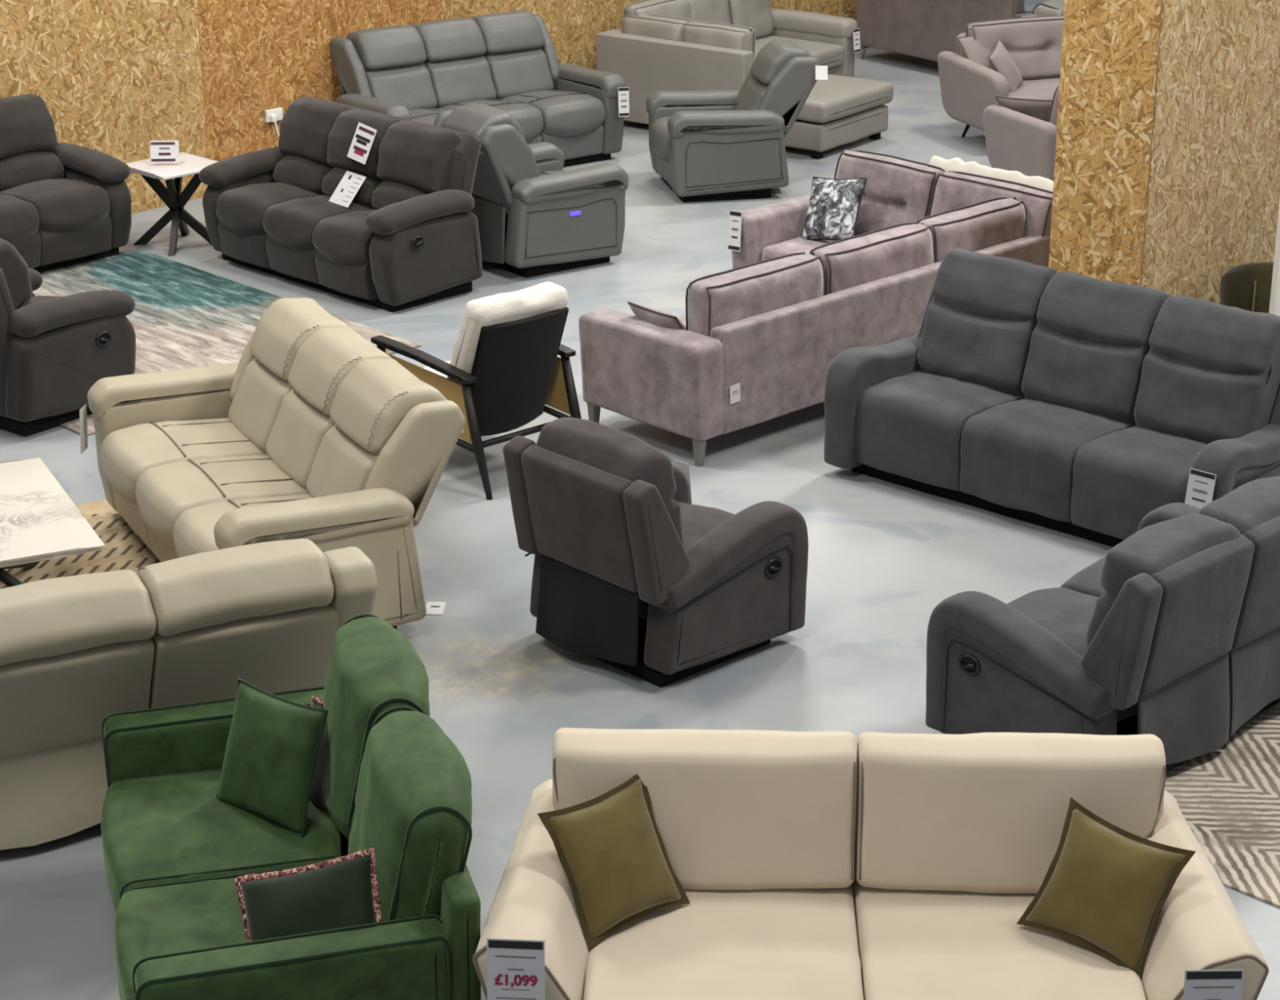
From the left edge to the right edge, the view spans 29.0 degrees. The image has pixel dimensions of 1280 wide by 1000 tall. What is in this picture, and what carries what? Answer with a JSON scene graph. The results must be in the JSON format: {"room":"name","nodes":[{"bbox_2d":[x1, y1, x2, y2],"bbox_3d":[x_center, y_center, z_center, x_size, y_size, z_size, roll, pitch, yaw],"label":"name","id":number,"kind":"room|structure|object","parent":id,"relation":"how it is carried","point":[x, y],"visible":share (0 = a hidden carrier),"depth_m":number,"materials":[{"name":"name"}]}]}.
{"room":"store","nodes":[
{"label":"store","id":0,"kind":"room"},
{"bbox_2d":[0,0,869,213],"bbox_3d":[-1.075,-4.230,19.660,0.022,2.600,13.420,18,27,39],"label":"wall","id":1,"kind":"structure","parent":0,"point":[113,77],"depth_m":17.68,"materials":[{"name":"wood"}]},
{"bbox_2d":[0,0,1279,999],"bbox_3d":[0.000,-1.585,16.526,36.000,0.100,40.000,0,21,0],"label":"floor","id":2,"kind":"structure","parent":0,"point":[882,555],"depth_m":11.37,"materials":[{"name":"paint"}]},
{"bbox_2d":[0,499,160,588],"bbox_3d":[-2.809,0.487,10.958,1.600,0.012,2.300,-9,23,-23],"label":"patterned rug","id":3,"kind":"object","parent":2,"relation":"on","point":[124,549],"visible":0.06,"depth_m":11.54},
{"bbox_2d":[0,457,105,586],"bbox_3d":[-2.860,0.262,10.894,0.760,0.454,1.200,-10,23,-24],"label":"coffee table","id":4,"kind":"object","parent":3,"relation":"on","point":[39,522],"visible":0.99,"depth_m":10.76,"materials":[{"name":"white stone"}]},
{"bbox_2d":[87,297,465,629],"bbox_3d":[-1.672,-0.173,11.193,1.177,1.054,2.134,-10,23,-25],"label":"recliner sofa","id":5,"kind":"object","parent":3,"relation":"on","point":[317,434],"visible":0.91,"depth_m":10.97,"materials":[{"name":"beige leather"}]},
{"bbox_2d":[100,417,266,506],"bbox_3d":[-2.122,-0.188,11.634,0.748,0.282,0.572,-10,23,-25],"label":"seat cushion","id":6,"kind":"object","parent":5,"relation":"on","point":[131,446],"depth_m":11.50,"materials":[{"name":"beige leather"}]},
{"bbox_2d":[135,454,309,547],"bbox_3d":[-1.860,-0.003,11.155,0.748,0.282,0.571,-10,23,-25],"label":"seat cushion","id":7,"kind":"object","parent":5,"relation":"on","point":[167,487],"depth_m":11.02,"materials":[{"name":"beige leather"}]},
{"bbox_2d":[173,493,311,557],"bbox_3d":[-1.599,0.180,10.675,0.751,0.284,0.571,-10,23,-25],"label":"seat cushion","id":8,"kind":"object","parent":5,"relation":"on","point":[194,522],"depth_m":10.65,"materials":[{"name":"beige leather"}]},
{"bbox_2d":[228,357,293,452],"bbox_3d":[-1.745,-0.452,11.700,0.307,0.357,0.537,-10,23,-25],"label":"cushion","id":9,"kind":"object","parent":5,"relation":"on","point":[258,392],"depth_m":11.60,"materials":[{"name":"beige leather"}]},
{"bbox_2d":[266,388,335,488],"bbox_3d":[-1.497,-0.279,11.248,0.310,0.359,0.538,-10,23,-25],"label":"cushion","id":10,"kind":"object","parent":5,"relation":"on","point":[296,428],"depth_m":11.15,"materials":[{"name":"beige leather"}]},
{"bbox_2d":[306,424,378,497],"bbox_3d":[-1.250,-0.106,10.796,0.307,0.356,0.537,-10,23,-25],"label":"cushion","id":11,"kind":"object","parent":5,"relation":"on","point":[338,463],"depth_m":10.74,"materials":[{"name":"beige leather"}]},
{"bbox_2d":[125,152,218,256],"bbox_3d":[-3.120,-1.990,16.671,0.520,0.554,0.520,-20,28,-41],"label":"side table","id":12,"kind":"object","parent":2,"relation":"on","point":[172,197],"visible":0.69,"depth_m":16.61,"materials":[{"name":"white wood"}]},
{"bbox_2d":[0,538,377,849],"bbox_3d":[-2.216,0.658,9.056,2.286,1.054,1.178,-10,23,-25],"label":"recliner sofa","id":13,"kind":"object","parent":2,"relation":"on","point":[79,651],"visible":0.82,"depth_m":8.76,"materials":[{"name":"beige leather"}]},
{"bbox_2d":[32,248,422,435],"bbox_3d":[-3.155,-1.012,14.873,2.300,0.012,3.000,-19,28,-40],"label":"patterned rug","id":14,"kind":"object","parent":2,"relation":"on","point":[184,316],"visible":0.44,"depth_m":15.32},
{"bbox_2d":[0,93,131,272],"bbox_3d":[-4.167,-2.021,16.055,0.997,1.028,1.525,18,27,39],"label":"recliner sofa","id":15,"kind":"object","parent":14,"relation":"on","point":[62,205],"visible":0.99,"depth_m":16.13,"materials":[{"name":"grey fabric"}]},
{"bbox_2d":[0,194,39,244],"bbox_3d":[-4.239,-1.789,15.815,0.686,0.291,0.552,18,27,39],"label":"seat cushion","id":16,"kind":"object","parent":15,"relation":"on","point":[19,213],"depth_m":15.71,"materials":[{"name":"grey fabric"}]},
{"bbox_2d":[0,93,57,159],"bbox_3d":[-4.139,-2.413,16.279,0.379,0.452,0.552,18,27,39],"label":"cushion","id":17,"kind":"object","parent":15,"relation":"on","point":[27,126],"depth_m":16.19,"materials":[{"name":"grey fabric"}]},
{"bbox_2d":[0,151,64,191],"bbox_3d":[-4.056,-2.166,16.292,0.261,0.257,0.544,18,27,39],"label":"lumbar cushion","id":18,"kind":"object","parent":15,"relation":"on","point":[18,169],"depth_m":16.19,"materials":[{"name":"grey fabric"}]},
{"bbox_2d":[0,177,110,233],"bbox_3d":[-3.868,-1.932,16.196,0.681,0.290,0.550,18,27,39],"label":"seat cushion","id":19,"kind":"object","parent":15,"relation":"on","point":[58,205],"depth_m":16.02,"materials":[{"name":"grey fabric"}]},
{"bbox_2d":[0,238,136,435],"bbox_3d":[-3.377,-0.992,13.370,1.019,1.026,0.998,16,26,35],"label":"recliner armchair","id":20,"kind":"object","parent":14,"relation":"on","point":[53,349],"visible":0.95,"depth_m":13.07,"materials":[{"name":"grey fabric"}]},
{"bbox_2d":[0,238,32,310],"bbox_3d":[-3.510,-1.201,13.107,0.583,0.448,0.388,16,26,35],"label":"cushion","id":21,"kind":"object","parent":20,"relation":"on","point":[15,269],"depth_m":12.96,"materials":[{"name":"grey fabric"}]},
{"bbox_2d":[101,613,480,999],"bbox_3d":[-1.147,1.120,7.904,1.092,1.021,1.782,-5,22,-14],"label":"sofa","id":22,"kind":"object","parent":2,"relation":"on","point":[175,851],"visible":0.85,"depth_m":7.61,"materials":[{"name":"green fabric"}]},
{"bbox_2d":[115,877,245,999],"bbox_3d":[-1.206,1.393,7.577,0.772,0.213,0.745,-5,22,-14],"label":"seat cushion","id":23,"kind":"object","parent":22,"relation":"on","point":[155,916],"depth_m":7.58,"materials":[{"name":"green fabric"}]},
{"bbox_2d":[101,769,342,911],"bbox_3d":[-1.396,1.133,8.255,0.772,0.213,0.748,-5,22,-14],"label":"seat cushion","id":24,"kind":"object","parent":22,"relation":"on","point":[159,827],"depth_m":8.08,"materials":[{"name":"green fabric"}]},
{"bbox_2d":[215,677,328,837],"bbox_3d":[-1.220,0.849,8.184,0.444,0.412,0.195,18,27,39],"label":"cushion","id":25,"kind":"object","parent":22,"relation":"on","point":[273,742],"visible":1,"depth_m":8.11,"materials":[{"name":"green fabric"}]},
{"bbox_2d":[235,847,382,943],"bbox_3d":[-0.970,1.287,7.376,0.552,0.475,0.260,3,21,8],"label":"cushion","id":26,"kind":"object","parent":22,"relation":"on","point":[342,891],"visible":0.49,"depth_m":7.35,"materials":[{"name":"green fabric"}]},
{"bbox_2d":[309,695,330,814],"bbox_3d":[-1.029,0.862,8.233,0.133,0.440,0.445,-13,25,-31],"label":"cushion","id":27,"kind":"object","parent":22,"relation":"on","point":[321,786],"visible":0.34,"depth_m":8.19,"materials":[{"name":"green fabric"}]},
{"bbox_2d":[323,616,430,839],"bbox_3d":[-0.893,0.760,8.251,0.370,0.587,0.742,-5,22,-14],"label":"cushion","id":28,"kind":"object","parent":22,"relation":"on","point":[373,669],"depth_m":8.04,"materials":[{"name":"green fabric"}]},
{"bbox_2d":[347,711,471,925],"bbox_3d":[-0.706,1.020,7.572,0.374,0.595,0.746,-5,22,-14],"label":"cushion","id":29,"kind":"object","parent":22,"relation":"on","point":[413,797],"depth_m":7.28,"materials":[{"name":"green fabric"}]},
{"bbox_2d":[198,97,483,311],"bbox_3d":[-1.900,-1.942,15.879,1.950,1.029,0.997,20,28,41],"label":"recliner sofa","id":30,"kind":"object","parent":2,"relation":"on","point":[408,237],"visible":0.98,"depth_m":15.54,"materials":[{"name":"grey fabric"}]},
{"bbox_2d":[216,182,324,235],"bbox_3d":[-2.370,-1.907,16.159,0.512,0.281,0.686,20,28,41],"label":"seat cushion","id":31,"kind":"object","parent":30,"relation":"on","point":[242,208],"depth_m":15.98,"materials":[{"name":"grey fabric"}]},
{"bbox_2d":[273,154,333,194],"bbox_3d":[-2.192,-2.144,16.264,0.501,0.256,0.264,20,28,41],"label":"lumbar cushion","id":32,"kind":"object","parent":30,"relation":"on","point":[305,174],"depth_m":16.13,"materials":[{"name":"grey fabric"}]},
{"bbox_2d":[278,97,352,167],"bbox_3d":[-2.107,-2.395,16.258,0.511,0.448,0.384,20,28,41],"label":"cushion","id":33,"kind":"object","parent":30,"relation":"on","point":[306,126],"depth_m":16.11,"materials":[{"name":"grey fabric"}]},
{"bbox_2d":[262,195,375,250],"bbox_3d":[-2.013,-1.783,15.827,0.507,0.290,0.682,20,28,41],"label":"seat cushion","id":34,"kind":"object","parent":30,"relation":"on","point":[291,222],"depth_m":15.64,"materials":[{"name":"grey fabric"}]},
{"bbox_2d":[312,209,377,265],"bbox_3d":[-1.651,-1.651,15.494,0.509,0.285,0.684,20,28,41],"label":"seat cushion","id":35,"kind":"object","parent":30,"relation":"on","point":[340,237],"depth_m":15.27,"materials":[{"name":"grey fabric"}]},
{"bbox_2d":[321,166,382,207],"bbox_3d":[-1.833,-2.015,15.930,0.501,0.255,0.260,20,28,41],"label":"lumbar cushion","id":36,"kind":"object","parent":30,"relation":"on","point":[331,176],"depth_m":15.78,"materials":[{"name":"grey fabric"}]},
{"bbox_2d":[327,108,403,179],"bbox_3d":[-1.752,-2.266,15.921,0.505,0.447,0.385,20,28,41],"label":"cushion","id":37,"kind":"object","parent":30,"relation":"on","point":[342,123],"depth_m":15.81,"materials":[{"name":"grey fabric"}]},
{"bbox_2d":[371,179,431,209],"bbox_3d":[-1.472,-1.887,15.598,0.501,0.256,0.262,20,28,41],"label":"lumbar cushion","id":38,"kind":"object","parent":30,"relation":"on","point":[384,193],"depth_m":15.51,"materials":[{"name":"grey fabric"}]},
{"bbox_2d":[377,120,462,193],"bbox_3d":[-1.390,-2.141,15.588,0.507,0.449,0.381,20,28,41],"label":"cushion","id":39,"kind":"object","parent":30,"relation":"on","point":[414,157],"depth_m":15.44,"materials":[{"name":"grey fabric"}]},
{"bbox_2d":[370,281,581,499],"bbox_3d":[-0.807,-0.652,12.598,0.710,0.978,0.931,-18,27,-39],"label":"lounge chair","id":40,"kind":"object","parent":2,"relation":"on","point":[504,370],"visible":0.87,"depth_m":12.30,"materials":[{"name":"fabric"}]},
{"bbox_2d":[447,281,568,383],"bbox_3d":[-0.671,-0.777,12.389,0.584,0.595,0.382,-18,27,-39],"label":"cushion","id":41,"kind":"object","parent":40,"relation":"on","point":[513,337],"depth_m":12.22,"materials":[{"name":"white fabric"}]},
{"bbox_2d":[329,9,626,166],"bbox_3d":[-1.259,-3.046,18.729,2.104,1.054,1.176,-15,25,-34],"label":"recliner sofa","id":42,"kind":"object","parent":2,"relation":"on","point":[508,62],"visible":0.78,"depth_m":18.72,"materials":[{"name":"grey leather"}]},
{"bbox_2d":[364,63,437,110],"bbox_3d":[-1.804,-3.062,18.551,0.527,0.357,0.307,-15,25,-34],"label":"cushion","id":43,"kind":"object","parent":42,"relation":"on","point":[414,86],"depth_m":18.48,"materials":[{"name":"grey leather"}]},
{"bbox_2d":[422,55,496,107],"bbox_3d":[-1.375,-3.176,18.848,0.528,0.359,0.310,-15,25,-34],"label":"cushion","id":44,"kind":"object","parent":42,"relation":"on","point":[453,80],"depth_m":18.74,"materials":[{"name":"grey leather"}]},
{"bbox_2d":[435,99,543,142],"bbox_3d":[-1.133,-2.849,18.622,0.561,0.282,0.748,-15,25,-34],"label":"seat cushion","id":45,"kind":"object","parent":42,"relation":"on","point":[529,114],"depth_m":18.50,"materials":[{"name":"grey leather"}]},
{"bbox_2d":[483,48,553,99],"bbox_3d":[-0.947,-3.289,19.144,0.527,0.356,0.306,-15,25,-34],"label":"cushion","id":46,"kind":"object","parent":42,"relation":"on","point":[512,73],"depth_m":19.04,"materials":[{"name":"grey leather"}]},
{"bbox_2d":[500,89,605,137],"bbox_3d":[-0.677,-2.969,18.936,0.561,0.284,0.751,-15,25,-34],"label":"seat cushion","id":47,"kind":"object","parent":42,"relation":"on","point":[562,113],"depth_m":18.71,"materials":[{"name":"grey leather"}]},
{"bbox_2d":[433,102,628,277],"bbox_3d":[-0.734,-2.089,16.232,1.057,1.052,0.945,-14,25,-33],"label":"recliner armchair","id":48,"kind":"object","parent":2,"relation":"on","point":[535,217],"visible":0.83,"depth_m":15.92,"materials":[{"name":"grey leather"}]},
{"bbox_2d":[505,170,567,220],"bbox_3d":[-0.608,-1.985,16.367,0.748,0.282,0.535,-14,25,-33],"label":"armrest","id":49,"kind":"object","parent":48,"relation":"on","point":[542,172],"depth_m":16.52,"materials":[{"name":"grey leather"}]},
{"bbox_2d":[502,417,808,687],"bbox_3d":[0.068,0.129,10.481,0.991,1.023,0.918,-19,28,-40],"label":"recliner armchair","id":50,"kind":"object","parent":2,"relation":"on","point":[640,580],"visible":1,"depth_m":10.21,"materials":[{"name":"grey fabric"}]},
{"bbox_2d":[535,417,684,546],"bbox_3d":[-0.113,-0.006,10.252,0.372,0.607,0.616,-19,28,-40],"label":"cushion","id":51,"kind":"object","parent":50,"relation":"on","point":[610,454],"depth_m":10.08,"materials":[{"name":"grey fabric"}]},
{"bbox_2d":[638,502,734,619],"bbox_3d":[0.135,0.308,10.622,0.734,0.420,0.548,-19,28,-40],"label":"seat cushion","id":52,"kind":"object","parent":50,"relation":"on","point":[697,521],"depth_m":10.61,"materials":[{"name":"grey fabric"}]},
{"bbox_2d":[645,39,820,202],"bbox_3d":[0.671,-2.795,18.076,1.174,1.052,0.924,-4,21,-11],"label":"recliner armchair","id":53,"kind":"object","parent":2,"relation":"on","point":[717,144],"visible":1,"depth_m":17.77,"materials":[{"name":"grey leather"}]},
{"bbox_2d":[650,115,671,160],"bbox_3d":[0.463,-2.644,18.087,0.748,0.282,0.515,-4,21,-11],"label":"seat cushion","id":54,"kind":"object","parent":53,"relation":"on","point":[660,135],"depth_m":17.93,"materials":[{"name":"grey leather"}]},
{"bbox_2d":[734,77,768,110],"bbox_3d":[0.863,-2.885,18.086,0.308,0.356,0.434,-4,21,-11],"label":"cushion","id":55,"kind":"object","parent":53,"relation":"on","point":[753,90],"depth_m":18.00,"materials":[{"name":"grey leather"}]},
{"bbox_2d":[595,0,893,159],"bbox_3d":[1.220,-3.614,20.358,2.231,0.950,2.334,15,26,34],"label":"sofa","id":56,"kind":"object","parent":2,"relation":"on","point":[660,45],"visible":0.77,"depth_m":19.77,"materials":[{"name":"grey leather"}]},
{"bbox_2d":[622,14,690,41],"bbox_3d":[0.138,-3.691,20.027,0.620,0.430,0.266,15,26,34],"label":"cushion","id":57,"kind":"object","parent":56,"relation":"on","point":[657,27],"depth_m":19.88,"materials":[{"name":"grey leather"}]},
{"bbox_2d":[624,0,691,20],"bbox_3d":[0.167,-3.863,20.380,0.315,0.500,0.740,15,26,34],"label":"cushion","id":58,"kind":"object","parent":56,"relation":"on","point":[646,10],"depth_m":20.20,"materials":[{"name":"grey leather"}]},
{"bbox_2d":[688,0,730,26],"bbox_3d":[0.517,-4.029,20.812,0.313,0.500,0.600,15,26,34],"label":"cushion","id":59,"kind":"object","parent":56,"relation":"on","point":[710,11],"depth_m":20.71,"materials":[{"name":"grey leather"}]},
{"bbox_2d":[682,21,754,52],"bbox_3d":[0.618,-3.562,19.691,0.620,0.430,0.268,15,26,34],"label":"cushion","id":60,"kind":"object","parent":56,"relation":"on","point":[738,37],"depth_m":19.55,"materials":[{"name":"grey leather"}]},
{"bbox_2d":[728,0,773,38],"bbox_3d":[0.891,-4.205,21.273,0.308,0.500,0.600,15,26,34],"label":"cushion","id":61,"kind":"object","parent":56,"relation":"on","point":[757,15],"depth_m":21.20,"materials":[{"name":"grey leather"}]},
{"bbox_2d":[754,35,844,69],"bbox_3d":[1.075,-3.729,20.952,0.880,0.187,1.116,15,26,34],"label":"seat cushion","id":62,"kind":"object","parent":56,"relation":"on","point":[828,50],"depth_m":21.08,"materials":[{"name":"grey leather"}]},
{"bbox_2d":[796,74,893,123],"bbox_3d":[1.414,-3.171,19.500,0.765,0.172,1.034,15,26,34],"label":"cushion","id":63,"kind":"object","parent":56,"relation":"on","point":[837,99],"depth_m":19.30,"materials":[{"name":"grey leather"}]},
{"bbox_2d":[578,149,1053,466],"bbox_3d":[0.759,-1.198,14.061,3.052,0.940,1.851,-19,28,-40],"label":"sofa","id":64,"kind":"object","parent":2,"relation":"on","point":[774,323],"visible":0.78,"depth_m":13.09,"materials":[{"name":"fabric"}]},
{"bbox_2d":[687,252,823,336],"bbox_3d":[0.611,-0.997,12.950,0.900,0.440,0.270,-19,28,-40],"label":"cushion","id":65,"kind":"object","parent":64,"relation":"on","point":[717,301],"depth_m":12.77,"materials":[{"name":"fabric"}]},
{"bbox_2d":[762,234,857,260],"bbox_3d":[1.500,-1.356,14.710,0.740,0.176,1.496,-19,28,-40],"label":"seat cushion","id":66,"kind":"object","parent":64,"relation":"on","point":[774,246],"depth_m":14.97,"materials":[{"name":"fabric"}]},
{"bbox_2d":[800,176,867,240],"bbox_3d":[1.169,-1.758,14.992,0.447,0.417,0.220,16,26,35],"label":"cushion","id":67,"kind":"object","parent":64,"relation":"on","point":[834,204],"visible":0.95,"depth_m":14.93,"materials":[{"name":"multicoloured fabric"}]},
{"bbox_2d":[811,222,933,295],"bbox_3d":[1.265,-1.223,13.541,0.900,0.440,0.271,-19,28,-40],"label":"cushion","id":68,"kind":"object","parent":64,"relation":"on","point":[851,263],"depth_m":13.39,"materials":[{"name":"fabric"}]},
{"bbox_2d":[835,149,942,235],"bbox_3d":[1.492,-1.833,15.077,0.287,0.480,0.780,-19,28,-40],"label":"cushion","id":69,"kind":"object","parent":64,"relation":"on","point":[896,191],"depth_m":14.97,"materials":[{"name":"fabric"}]},
{"bbox_2d":[918,197,1025,262],"bbox_3d":[1.877,-1.435,14.092,0.840,0.440,0.271,-19,28,-40],"label":"cushion","id":70,"kind":"object","parent":64,"relation":"on","point":[995,222],"depth_m":13.96,"materials":[{"name":"fabric"}]},
{"bbox_2d":[928,155,1053,194],"bbox_3d":[2.118,-1.868,14.622,0.179,0.190,1.023,-19,28,-40],"label":"throw blanket","id":71,"kind":"object","parent":64,"relation":"on","point":[956,164],"visible":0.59,"depth_m":14.63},
{"bbox_2d":[930,170,1053,266],"bbox_3d":[2.062,-1.622,14.526,0.288,0.480,0.880,-19,28,-40],"label":"cushion","id":72,"kind":"object","parent":64,"relation":"on","point":[949,190],"depth_m":14.36,"materials":[{"name":"fabric"}]},
{"bbox_2d":[472,727,1268,999],"bbox_3d":[0.663,1.297,7.507,2.255,0.967,1.111,1,21,1],"label":"sofa","id":73,"kind":"object","parent":2,"relation":"on","point":[908,868],"visible":0.71,"depth_m":7.58,"materials":[{"name":"beige fabric"}]},
{"bbox_2d":[486,937,545,999],"bbox_3d":[-0.351,1.350,7.015,0.165,0.229,0.025,2,21,4],"label":"price tag","id":74,"kind":"object","parent":73,"relation":"attached to","point":[516,968],"visible":1,"depth_m":7.01,"materials":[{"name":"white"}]},
{"bbox_2d":[537,773,689,951],"bbox_3d":[-0.076,1.088,7.507,0.416,0.405,0.219,-16,26,-35],"label":"cushion","id":75,"kind":"object","parent":73,"relation":"on","point":[611,849],"visible":1,"depth_m":7.45,"materials":[{"name":"green fabric"}]},
{"bbox_2d":[552,727,856,890],"bbox_3d":[0.199,0.961,7.723,0.938,0.492,0.270,1,21,1],"label":"cushion","id":76,"kind":"object","parent":73,"relation":"on","point":[733,810],"depth_m":7.62,"materials":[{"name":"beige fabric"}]},
{"bbox_2d":[583,884,863,999],"bbox_3d":[0.249,1.424,7.446,0.816,0.216,0.881,1,21,1],"label":"seat cushion","id":77,"kind":"object","parent":73,"relation":"on","point":[730,942],"depth_m":7.38,"materials":[{"name":"beige fabric"}]},
{"bbox_2d":[853,882,1146,999],"bbox_3d":[1.069,1.432,7.425,0.815,0.217,0.884,1,21,1],"label":"seat cushion","id":78,"kind":"object","parent":73,"relation":"on","point":[911,943],"depth_m":7.36,"materials":[{"name":"beige fabric"}]},
{"bbox_2d":[854,731,1165,893],"bbox_3d":[1.143,0.970,7.699,0.939,0.494,0.273,1,21,1],"label":"cushion","id":79,"kind":"object","parent":73,"relation":"on","point":[983,812],"depth_m":7.60,"materials":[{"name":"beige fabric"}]},
{"bbox_2d":[1016,796,1195,979],"bbox_3d":[1.386,1.157,7.383,0.454,0.400,0.230,15,26,34],"label":"cushion","id":80,"kind":"object","parent":73,"relation":"on","point":[1104,889],"visible":1,"depth_m":7.33,"materials":[{"name":"green fabric"}]},
{"bbox_2d":[1182,969,1243,999],"bbox_3d":[1.613,1.430,6.987,0.165,0.229,0.025,0,21,-1],"label":"price tag","id":81,"kind":"object","parent":73,"relation":"attached to","point":[1199,984],"visible":1,"depth_m":6.97,"materials":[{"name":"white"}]},
{"bbox_2d":[857,0,1032,62],"bbox_3d":[2.923,-4.342,22.283,0.934,0.937,1.951,-16,26,-35],"label":"sofa","id":82,"kind":"object","parent":2,"relation":"on","point":[921,28],"visible":0.47,"depth_m":22.12,"materials":[{"name":"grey fabric"}]},
{"bbox_2d":[937,15,1063,137],"bbox_3d":[3.610,-3.357,19.750,2.316,0.915,1.008,-8,22,-20],"label":"sofa","id":83,"kind":"object","parent":2,"relation":"on","point":[967,86],"visible":0.31,"depth_m":19.59,"materials":[{"name":"grey fabric"}]},
{"bbox_2d":[987,39,1022,92],"bbox_3d":[2.861,-3.371,19.375,0.224,0.398,0.443,7,22,17],"label":"cushion","id":84,"kind":"object","parent":83,"relation":"on","point":[1000,60],"visible":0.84,"depth_m":19.28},
{"bbox_2d":[967,16,1063,78],"bbox_3d":[3.054,-3.594,19.733,0.970,0.460,0.273,-8,22,-20],"label":"cushion","id":85,"kind":"object","parent":83,"relation":"on","point":[1034,44],"depth_m":19.66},
{"bbox_2d":[1008,77,1059,98],"bbox_3d":[3.211,-3.170,19.480,0.976,0.170,0.708,-8,22,-20],"label":"seat cushion","id":86,"kind":"object","parent":83,"relation":"on","point":[1031,87],"depth_m":19.42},
{"bbox_2d":[983,86,1059,181],"bbox_3d":[3.429,-2.646,17.892,1.716,0.915,1.007,-7,22,-19],"label":"sofa","id":87,"kind":"object","parent":2,"relation":"on","point":[1022,143],"visible":0.21,"depth_m":17.49,"materials":[{"name":"grey fabric"}]},
{"bbox_2d":[995,95,1054,121],"bbox_3d":[2.830,-2.788,17.907,0.474,0.302,0.293,9,23,22],"label":"cushion","id":88,"kind":"object","parent":87,"relation":"on","point":[1039,108],"visible":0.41,"depth_m":17.78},
{"bbox_2d":[823,248,1279,546],"bbox_3d":[2.070,-0.486,12.019,2.256,1.072,0.970,18,27,39],"label":"recliner sofa","id":89,"kind":"object","parent":2,"relation":"on","point":[1073,403],"visible":0.93,"depth_m":11.91,"materials":[{"name":"fabric"}]},
{"bbox_2d":[856,370,1026,491],"bbox_3d":[1.540,-0.387,12.440,0.634,0.418,0.736,18,27,39],"label":"seat cushion","id":90,"kind":"object","parent":89,"relation":"on","point":[912,425],"depth_m":12.22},
{"bbox_2d":[917,248,1057,395],"bbox_3d":[1.750,-0.893,12.499,0.629,0.657,0.416,18,27,39],"label":"cushion","id":91,"kind":"object","parent":89,"relation":"on","point":[981,324],"depth_m":12.37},
{"bbox_2d":[960,397,1134,522],"bbox_3d":[2.011,-0.235,12.046,0.637,0.412,0.736,18,27,39],"label":"seat cushion","id":92,"kind":"object","parent":89,"relation":"on","point":[1023,455],"depth_m":11.82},
{"bbox_2d":[1021,271,1169,425],"bbox_3d":[2.225,-0.739,12.106,0.631,0.655,0.415,18,27,39],"label":"cushion","id":93,"kind":"object","parent":89,"relation":"on","point":[1086,341],"depth_m":11.99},
{"bbox_2d":[1071,425,1208,539],"bbox_3d":[2.481,-0.084,11.648,0.635,0.417,0.737,18,27,39],"label":"seat cushion","id":94,"kind":"object","parent":89,"relation":"on","point":[1120,474],"depth_m":11.47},
{"bbox_2d":[1184,467,1216,508],"bbox_3d":[2.495,-0.031,11.043,0.130,0.198,0.031,18,27,39],"label":"price tag","id":95,"kind":"object","parent":89,"relation":"attached to","point":[1201,484],"visible":0.74,"depth_m":11.04,"materials":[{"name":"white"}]},
{"bbox_2d":[1133,294,1279,444],"bbox_3d":[2.692,-0.587,11.709,0.632,0.658,0.419,18,27,39],"label":"cushion","id":96,"kind":"object","parent":89,"relation":"on","point":[1206,372],"depth_m":11.59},
{"bbox_2d":[925,475,1279,764],"bbox_3d":[1.989,0.423,9.779,1.575,0.974,0.973,-19,28,-40],"label":"recliner sofa","id":97,"kind":"object","parent":2,"relation":"on","point":[1172,635],"visible":0.97,"depth_m":9.35,"materials":[{"name":"grey fabric"}]},
{"bbox_2d":[1007,587,1137,722],"bbox_3d":[1.712,0.657,9.712,0.599,0.413,0.737,-19,28,-40],"label":"seat cushion","id":98,"kind":"object","parent":97,"relation":"on","point":[1066,613],"depth_m":9.72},
{"bbox_2d":[1060,557,1229,666],"bbox_3d":[2.143,0.507,10.101,0.596,0.417,0.738,-19,28,-40],"label":"seat cushion","id":99,"kind":"object","parent":97,"relation":"on","point":[1086,581],"depth_m":10.05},
{"bbox_2d":[1086,513,1241,649],"bbox_3d":[1.972,0.377,9.319,0.596,0.558,0.349,-19,28,-40],"label":"cushion","id":100,"kind":"object","parent":97,"relation":"on","point":[1194,560],"depth_m":9.16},
{"bbox_2d":[1198,475,1279,534],"bbox_3d":[2.400,0.230,9.710,0.597,0.562,0.352,-19,28,-40],"label":"cushion","id":101,"kind":"object","parent":97,"relation":"on","point":[1253,508],"depth_m":9.49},
{"bbox_2d":[1164,704,1279,907],"bbox_3d":[3.300,1.036,9.525,1.800,0.012,3.000,19,28,40],"label":"patterned rug","id":102,"kind":"object","parent":2,"relation":"on","point":[1228,796],"visible":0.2,"depth_m":9.26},
{"bbox_2d":[1219,262,1273,313],"bbox_3d":[3.497,-0.924,13.422,0.720,0.894,0.670,2,21,5],"label":"tub chair","id":103,"kind":"object","parent":2,"relation":"on","point":[1246,286],"visible":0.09,"depth_m":13.14,"materials":[{"name":"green fabric"}]},
{"bbox_2d":[1048,0,1164,285],"bbox_3d":[2.432,-2.030,12.934,0.584,3.300,0.022,19,28,40],"label":"pillar","id":104,"kind":"structure","parent":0,"point":[1108,69],"depth_m":12.97,"materials":[{"name":"wood"}]},
{"bbox_2d":[1139,0,1279,303],"bbox_3d":[3.519,-2.298,13.633,0.022,3.300,2.594,18,28,40],"label":"wall","id":105,"kind":"structure","parent":0,"point":[1214,195],"depth_m":13.25,"materials":[{"name":"wood"}]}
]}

